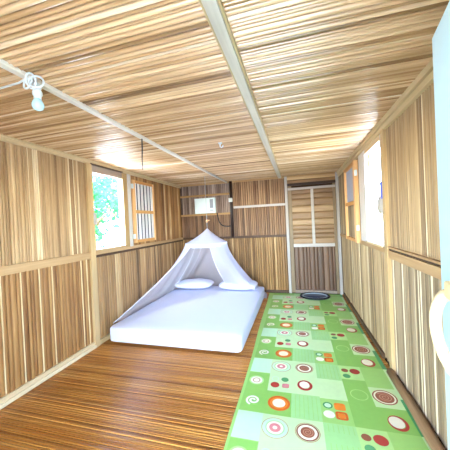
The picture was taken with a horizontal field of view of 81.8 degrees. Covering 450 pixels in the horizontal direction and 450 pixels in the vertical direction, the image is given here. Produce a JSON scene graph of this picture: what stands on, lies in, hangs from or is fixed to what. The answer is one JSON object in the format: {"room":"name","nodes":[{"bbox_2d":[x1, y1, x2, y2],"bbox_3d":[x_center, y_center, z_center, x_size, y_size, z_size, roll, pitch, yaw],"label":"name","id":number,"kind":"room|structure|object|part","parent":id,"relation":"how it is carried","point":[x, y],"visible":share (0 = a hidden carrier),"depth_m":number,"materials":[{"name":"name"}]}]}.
{"room":"traditional dwelling","nodes":[
{"label":"traditional dwelling","id":0,"kind":"room"},
{"bbox_2d":[0,141,182,397],"bbox_3d":[-1.697,0.368,3.049,0.065,2.360,5.665,-3,1,15],"label":"wall","id":1,"kind":"structure","parent":0,"point":[46,313],"depth_m":2.68,"materials":[{"name":"brown wood"}]},
{"bbox_2d":[0,252,90,275],"bbox_3d":[-2.022,0.401,1.723,0.030,0.080,2.935,-3,1,15],"label":"trim","id":2,"kind":"structure","parent":1,"relation":"attached to","point":[33,265],"depth_m":2.53,"materials":[{"name":"beige wood"}]},
{"bbox_2d":[0,333,109,409],"bbox_3d":[-1.613,1.458,3.025,0.036,0.075,5.615,-3,1,15],"label":"baseboard","id":3,"kind":"structure","parent":1,"relation":"attached to","point":[23,389],"depth_m":2.52,"materials":[{"name":"beige wood"}]},
{"bbox_2d":[0,134,180,187],"bbox_3d":[-1.720,-0.764,3.004,0.030,0.035,5.615,-3,1,15],"label":"trim","id":4,"kind":"structure","parent":1,"relation":"attached to","point":[5,139],"depth_m":2.82,"materials":[{"name":"brown wood"}]},
{"bbox_2d":[84,162,100,346],"bbox_3d":[-1.620,0.368,3.176,0.035,2.250,0.080,-3,1,15],"label":"trim","id":5,"kind":"structure","parent":1,"relation":"attached to","point":[87,166],"depth_m":3.15,"materials":[{"name":"beige wood"}]},
{"bbox_2d":[90,163,133,251],"bbox_3d":[-1.560,-0.219,3.576,0.112,1.100,0.789,-3,1,15],"label":"window","id":6,"kind":"structure","parent":1,"relation":"in","point":[124,186],"depth_m":3.79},
{"bbox_3d":[-1.558,0.315,3.517,0.102,0.025,0.582,-3,1,15],"label":"sill","id":7,"kind":"part","parent":6,"relation":"part of","materials":[{"name":"beige wood"}]},
{"bbox_2d":[96,238,182,257],"bbox_3d":[-1.268,0.325,4.468,0.032,0.041,2.600,-3,1,15],"label":"trim","id":8,"kind":"structure","parent":1,"relation":"attached to","point":[171,240],"depth_m":3.99,"materials":[{"name":"brown wood"}]},
{"bbox_2d":[131,180,155,242],"bbox_3d":[-1.326,-0.217,4.254,0.052,0.972,0.640,-3,1,15],"label":"window shutter","id":9,"kind":"object","parent":1,"relation":"attached to","point":[143,207],"visible":1,"depth_m":4.23,"materials":[{"name":"brown wood"}]},
{"bbox_3d":[-1.350,-0.680,4.279,0.032,0.045,0.515,-3,1,15],"label":"rail","id":10,"kind":"part","parent":9,"relation":"part of","materials":[{"name":"orange wood"}]},
{"bbox_3d":[-1.328,-0.212,4.283,0.032,0.050,0.515,-3,1,15],"label":"rail","id":11,"kind":"part","parent":9,"relation":"part of","materials":[{"name":"orange wood"}]},
{"bbox_3d":[-1.306,0.246,4.288,0.032,0.045,0.515,-3,1,15],"label":"rail","id":12,"kind":"part","parent":9,"relation":"part of","materials":[{"name":"wood"}]},
{"bbox_2d":[0,292,389,449],"bbox_3d":[-0.061,1.468,2.625,3.437,0.078,5.765,-3,1,15],"label":"floor","id":13,"kind":"structure","parent":0,"point":[118,395],"depth_m":2.16,"materials":[{"name":"brown wood"}]},
{"bbox_2d":[110,285,264,352],"bbox_3d":[-0.351,1.312,4.089,1.705,0.225,2.220,-3,1,15],"label":"mattress","id":14,"kind":"object","parent":13,"relation":"on","point":[213,318],"visible":0.84,"depth_m":3.31,"materials":[{"name":"white fabric"}]},
{"bbox_2d":[175,278,213,288],"bbox_3d":[-0.588,1.118,4.957,0.738,0.168,0.463,-3,1,15],"label":"pillow","id":15,"kind":"object","parent":14,"relation":"on","point":[197,283],"visible":0.98,"depth_m":4.79,"materials":[{"name":"white fabric"}]},
{"bbox_2d":[219,280,257,289],"bbox_3d":[0.241,1.082,4.730,0.701,0.167,0.464,-3,1,15],"label":"pillow","id":16,"kind":"object","parent":14,"relation":"on","point":[253,283],"visible":0.62,"depth_m":4.54,"materials":[{"name":"white fabric"}]},
{"bbox_2d":[224,293,430,449],"bbox_3d":[0.821,1.383,2.407,1.340,0.006,5.418,-3,1,15],"label":"floor mat","id":17,"kind":"object","parent":13,"relation":"on","point":[314,380],"visible":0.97,"depth_m":2.17,"materials":[{"name":"green plastic"}]},
{"bbox_2d":[300,292,330,299],"bbox_3d":[1.649,1.301,4.763,0.536,0.034,0.425,-3,1,15],"label":"doormat","id":18,"kind":"object","parent":17,"relation":"on","point":[307,295],"visible":1,"depth_m":4.75,"materials":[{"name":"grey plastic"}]},
{"bbox_2d":[303,294,328,299],"bbox_3d":[1.649,1.311,4.763,0.500,0.014,0.400,-3,1,15],"label":"tray","id":19,"kind":"object","parent":18,"relation":"on","point":[306,296],"depth_m":4.71,"materials":[{"name":"plastic"}]},
{"bbox_2d":[0,0,449,185],"bbox_3d":[-0.390,-0.896,1.962,3.557,0.115,7.915,-3,1,15],"label":"ceiling","id":20,"kind":"structure","parent":0,"point":[322,75],"depth_m":1.51,"materials":[{"name":"brown wood"}]},
{"bbox_2d":[0,72,44,110],"bbox_3d":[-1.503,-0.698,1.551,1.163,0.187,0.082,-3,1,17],"label":"pendant bulb","id":21,"kind":"object","parent":20,"relation":"hanging from","point":[37,104],"visible":1,"depth_m":1.40,"materials":[{"name":"white plastic"}]},
{"bbox_3d":[-1.023,-0.657,1.420,0.058,0.062,0.058,-3,1,15],"label":"bulb","id":22,"kind":"part","parent":21,"relation":"part of","materials":[{"name":"white glass"}]},
{"bbox_2d":[0,59,226,182],"bbox_3d":[-0.746,-0.827,2.580,0.040,0.024,5.915,-3,1,15],"label":"trim","id":23,"kind":"structure","parent":20,"relation":"attached to","point":[4,64],"depth_m":1.80,"materials":[{"name":"white wood"}]},
{"bbox_2d":[141,139,142,169],"bbox_3d":[-0.781,-0.667,2.450,0.020,0.294,0.012,-3,1,15],"label":"cord","id":24,"kind":"object","parent":20,"relation":"hanging from","point":[141,139],"visible":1,"depth_m":2.45,"materials":[{"name":"black rubber"}]},
{"bbox_2d":[113,189,266,323],"bbox_3d":[-0.391,0.267,4.219,1.844,2.275,2.324,-3,1,15],"label":"net","id":25,"kind":"object","parent":20,"relation":"hanging from","point":[206,256],"visible":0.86,"depth_m":4.52,"materials":[{"name":"white fabric"}]},
{"bbox_3d":[-0.437,0.844,5.202,1.165,1.050,0.478,-3,1,15],"label":"panel","id":26,"kind":"part","parent":25,"relation":"part of","materials":[{"name":"white fabric"}]},
{"bbox_2d":[211,241,266,297],"bbox_3d":[0.315,0.829,4.663,0.717,1.079,1.087,-2,1,23],"label":"net","id":27,"kind":"object","parent":25,"relation":"hanging from","point":[230,271],"depth_m":4.45,"materials":[{"name":"white fabric"}]},
{"bbox_2d":[198,0,281,177],"bbox_3d":[0.304,-0.872,2.290,0.054,0.028,5.915,-3,1,15],"label":"trim","id":28,"kind":"structure","parent":20,"relation":"attached to","point":[212,8],"depth_m":1.33,"materials":[{"name":"white wood"}]},
{"bbox_2d":[180,174,342,289],"bbox_3d":[0.627,0.238,5.319,3.337,2.360,0.064,-3,1,15],"label":"wall","id":29,"kind":"structure","parent":0,"point":[264,260],"depth_m":5.30,"materials":[{"name":"brown wood"}]},
{"bbox_2d":[180,193,228,197],"bbox_3d":[-0.443,-0.630,5.553,1.127,0.040,0.030,-3,1,15],"label":"trim","id":30,"kind":"structure","parent":29,"relation":"attached to","point":[217,194],"depth_m":5.54,"materials":[{"name":"brown wood"}]},
{"bbox_2d":[194,197,215,213],"bbox_3d":[-0.423,-0.408,5.516,0.460,0.325,0.084,-3,1,15],"label":"air conditioner","id":31,"kind":"object","parent":29,"relation":"attached to","point":[201,204],"visible":0.98,"depth_m":5.48,"materials":[{"name":"white plastic"}]},
{"bbox_2d":[181,212,229,216],"bbox_3d":[-0.423,-0.221,5.557,1.127,0.040,0.030,-3,1,15],"label":"trim","id":32,"kind":"structure","parent":29,"relation":"attached to","point":[226,212],"depth_m":5.55,"materials":[{"name":"brown wood"}]},
{"bbox_2d":[229,181,233,236],"bbox_3d":[0.137,-0.326,5.380,0.064,1.150,0.064,-3,1,15],"label":"trim","id":33,"kind":"structure","parent":29,"relation":"attached to","point":[230,182],"depth_m":5.35,"materials":[{"name":"black wood"}]},
{"bbox_2d":[183,234,286,239],"bbox_3d":[0.140,0.257,5.413,2.247,0.045,0.030,-3,1,15],"label":"trim","id":34,"kind":"structure","parent":29,"relation":"attached to","point":[285,235],"depth_m":5.30,"materials":[{"name":"brown wood"}]},
{"bbox_2d":[181,172,334,186],"bbox_3d":[0.563,-0.909,5.271,3.237,0.027,0.030,-3,1,15],"label":"trim","id":35,"kind":"structure","parent":29,"relation":"attached to","point":[330,172],"depth_m":5.20,"materials":[{"name":"brown wood"}]},
{"bbox_2d":[234,203,284,207],"bbox_3d":[0.687,-0.388,5.248,1.050,0.045,0.030,-3,1,15],"label":"trim","id":36,"kind":"structure","parent":29,"relation":"attached to","point":[277,204],"depth_m":5.22,"materials":[{"name":"white wood"}]},
{"bbox_2d":[265,290,288,292],"bbox_3d":[0.202,1.363,5.423,2.207,0.050,0.026,-3,1,15],"label":"trim","id":37,"kind":"structure","parent":29,"relation":"attached to","point":[271,291],"depth_m":5.17,"materials":[{"name":"wood"}]},
{"bbox_2d":[284,176,291,292],"bbox_3d":[1.238,0.196,5.102,0.050,2.290,0.045,-3,1,15],"label":"trim","id":38,"kind":"structure","parent":29,"relation":"attached to","point":[285,178],"depth_m":5.08,"materials":[{"name":"white wood"}]},
{"bbox_2d":[287,180,335,185],"bbox_3d":[1.641,-0.800,4.972,0.880,0.045,0.040,-3,1,15],"label":"trim","id":39,"kind":"structure","parent":29,"relation":"attached to","point":[328,181],"depth_m":4.95,"materials":[{"name":"brown wood"}]},
{"bbox_2d":[287,183,339,293],"bbox_3d":[1.690,0.268,4.976,0.870,2.083,0.048,-3,1,15],"label":"door","id":40,"kind":"structure","parent":29,"relation":"in","point":[325,264],"depth_m":4.98,"materials":[{"name":"brown wood"}]},
{"bbox_3d":[1.645,-0.716,4.973,0.870,0.045,0.032,-3,1,15],"label":"rail","id":41,"kind":"part","parent":40,"relation":"part of","materials":[{"name":"white wood"}]},
{"bbox_3d":[1.684,-0.162,4.986,0.750,1.073,0.014,-3,1,15],"label":"panel","id":42,"kind":"part","parent":40,"relation":"part of","materials":[{"name":"brown wood"}]},
{"bbox_3d":[1.706,0.385,4.981,0.750,0.060,0.032,-3,1,15],"label":"rail","id":43,"kind":"part","parent":40,"relation":"part of","materials":[{"name":"white wood"}]},
{"bbox_3d":[1.730,0.820,4.995,0.749,0.880,0.012,-3,1,15],"label":"panel","id":44,"kind":"part","parent":40,"relation":"part of","materials":[{"name":"brown wood"}]},
{"bbox_3d":[1.747,1.278,4.982,0.750,0.058,0.046,-3,1,15],"label":"rail","id":45,"kind":"part","parent":40,"relation":"part of","materials":[{"name":"beige wood"}]},
{"bbox_2d":[335,172,342,294],"bbox_3d":[2.134,0.156,4.855,0.050,2.290,0.045,-3,1,15],"label":"trim","id":46,"kind":"structure","parent":29,"relation":"attached to","point":[336,177],"depth_m":4.83,"materials":[{"name":"white wood"}]},
{"bbox_2d":[339,82,447,449],"bbox_3d":[1.464,0.228,2.178,0.065,2.360,5.665,-3,1,15],"label":"wall","id":47,"kind":"structure","parent":0,"point":[411,138],"depth_m":1.91,"materials":[{"name":"brown wood"}]},
{"bbox_2d":[343,160,360,242],"bbox_3d":[1.782,-0.308,3.656,0.054,1.063,0.794,-3,1,15],"label":"window shutter","id":48,"kind":"object","parent":47,"relation":"attached to","point":[351,183],"visible":1,"depth_m":3.63,"materials":[{"name":"brown wood"}]},
{"bbox_3d":[1.779,-0.818,3.707,0.044,0.045,0.605,-3,1,15],"label":"rail","id":49,"kind":"part","parent":48,"relation":"part of","materials":[{"name":"orange wood"}]},
{"bbox_3d":[1.803,-0.570,3.706,0.014,0.454,0.606,-3,1,15],"label":"panel","id":50,"kind":"part","parent":48,"relation":"part of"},
{"bbox_3d":[1.803,-0.304,3.712,0.044,0.050,0.605,-3,1,15],"label":"rail","id":51,"kind":"part","parent":48,"relation":"part of","materials":[{"name":"orange wood"}]},
{"bbox_3d":[1.827,-0.054,3.712,0.016,0.460,0.604,-3,1,15],"label":"panel","id":52,"kind":"part","parent":48,"relation":"part of","materials":[{"name":"brown wood"}]},
{"bbox_2d":[340,233,384,252],"bbox_3d":[1.824,0.205,3.616,0.024,0.055,2.600,-3,1,15],"label":"trim","id":53,"kind":"structure","parent":47,"relation":"attached to","point":[341,234],"depth_m":2.87,"materials":[{"name":"beige wood"}]},
{"bbox_2d":[343,292,384,357],"bbox_3d":[1.891,1.289,3.690,0.026,0.048,2.260,-3,1,15],"label":"trim","id":54,"kind":"structure","parent":47,"relation":"attached to","point":[367,330],"depth_m":3.16,"materials":[{"name":"brown wood"}]},
{"bbox_2d":[358,135,384,247],"bbox_3d":[1.605,-0.325,2.828,0.107,1.060,0.987,-3,1,15],"label":"window","id":55,"kind":"structure","parent":47,"relation":"in","point":[365,159],"depth_m":2.96,"materials":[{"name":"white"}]},
{"bbox_3d":[1.597,0.195,2.701,0.098,0.025,0.555,-3,1,15],"label":"sill","id":56,"kind":"part","parent":55,"relation":"part of","materials":[{"name":"beige wood"}]},
{"bbox_2d":[336,58,432,173],"bbox_3d":[1.361,-0.910,2.155,0.045,0.044,5.615,-3,1,15],"label":"trim","id":57,"kind":"structure","parent":47,"relation":"attached to","point":[427,70],"depth_m":1.93,"materials":[{"name":"brown wood"}]},
{"bbox_2d":[337,70,433,176],"bbox_3d":[1.370,-0.861,2.153,0.030,0.045,5.615,-3,1,15],"label":"trim","id":58,"kind":"structure","parent":47,"relation":"attached to","point":[429,79],"depth_m":1.92,"materials":[{"name":"brown wood"}]},
{"bbox_2d":[380,129,395,372],"bbox_3d":[1.466,0.252,2.331,0.035,2.210,0.070,-3,1,15],"label":"trim","id":59,"kind":"structure","parent":47,"relation":"attached to","point":[388,264],"depth_m":2.30,"materials":[{"name":"beige wood"}]},
{"bbox_2d":[388,246,440,279],"bbox_3d":[1.071,0.289,0.877,0.028,0.070,2.945,-3,1,15],"label":"trim","id":60,"kind":"structure","parent":47,"relation":"attached to","point":[433,270],"depth_m":1.75,"materials":[{"name":"beige wood"}]},
{"bbox_2d":[386,368,444,449],"bbox_3d":[1.091,1.344,0.898,0.079,0.078,2.952,-3,1,15],"label":"baseboard","id":61,"kind":"structure","parent":47,"relation":"attached to","point":[427,431],"depth_m":1.77,"materials":[{"name":"brown wood"}]},
{"label":"outside","id":62,"kind":"structure","parent":0,"visible":0},
{"bbox_2d":[97,226,382,248],"bbox_3d":[2.750,1.954,9.661,80.000,0.050,100.000,-3,1,15],"label":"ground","id":63,"kind":"structure","parent":62,"point":[113,241],"depth_m":36.40,"materials":[{"name":"white"}]},
{"bbox_2d":[92,174,117,248],"bbox_3d":[-5.741,-0.789,12.618,4.127,6.188,5.506,-3,1,15],"label":"broadleaf tree","id":64,"kind":"object","parent":63,"relation":"on","point":[95,176],"visible":0.09,"depth_m":12.15,"materials":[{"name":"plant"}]},
{"bbox_2d":[92,176,119,248],"bbox_3d":[-3.692,0.363,7.327,2.794,3.796,2.527,-3,1,-33],"label":"broadleaf tree","id":65,"kind":"object","parent":63,"relation":"on","point":[112,206],"visible":0.23,"depth_m":7.06,"materials":[{"name":"green plant"}]},
{"bbox_3d":[-0.874,0.360,-0.146,3.337,2.360,0.060,-3,1,15],"label":"wall","id":66,"kind":"structure","parent":0,"visible":0},
{"bbox_2d":[429,1,449,449],"bbox_3d":[0.439,0.436,0.389,0.120,1.935,0.860,-2,1,26],"label":"door","id":67,"kind":"structure","parent":66,"relation":"in","point":[440,304],"depth_m":0.69,"materials":[{"name":"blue paint"}]},
{"bbox_3d":[0.447,0.214,0.489,0.022,0.188,0.188,-3,1,11],"label":"handle","id":68,"kind":"part","parent":67,"relation":"part of","materials":[{"name":"beige wicker"}]}
]}

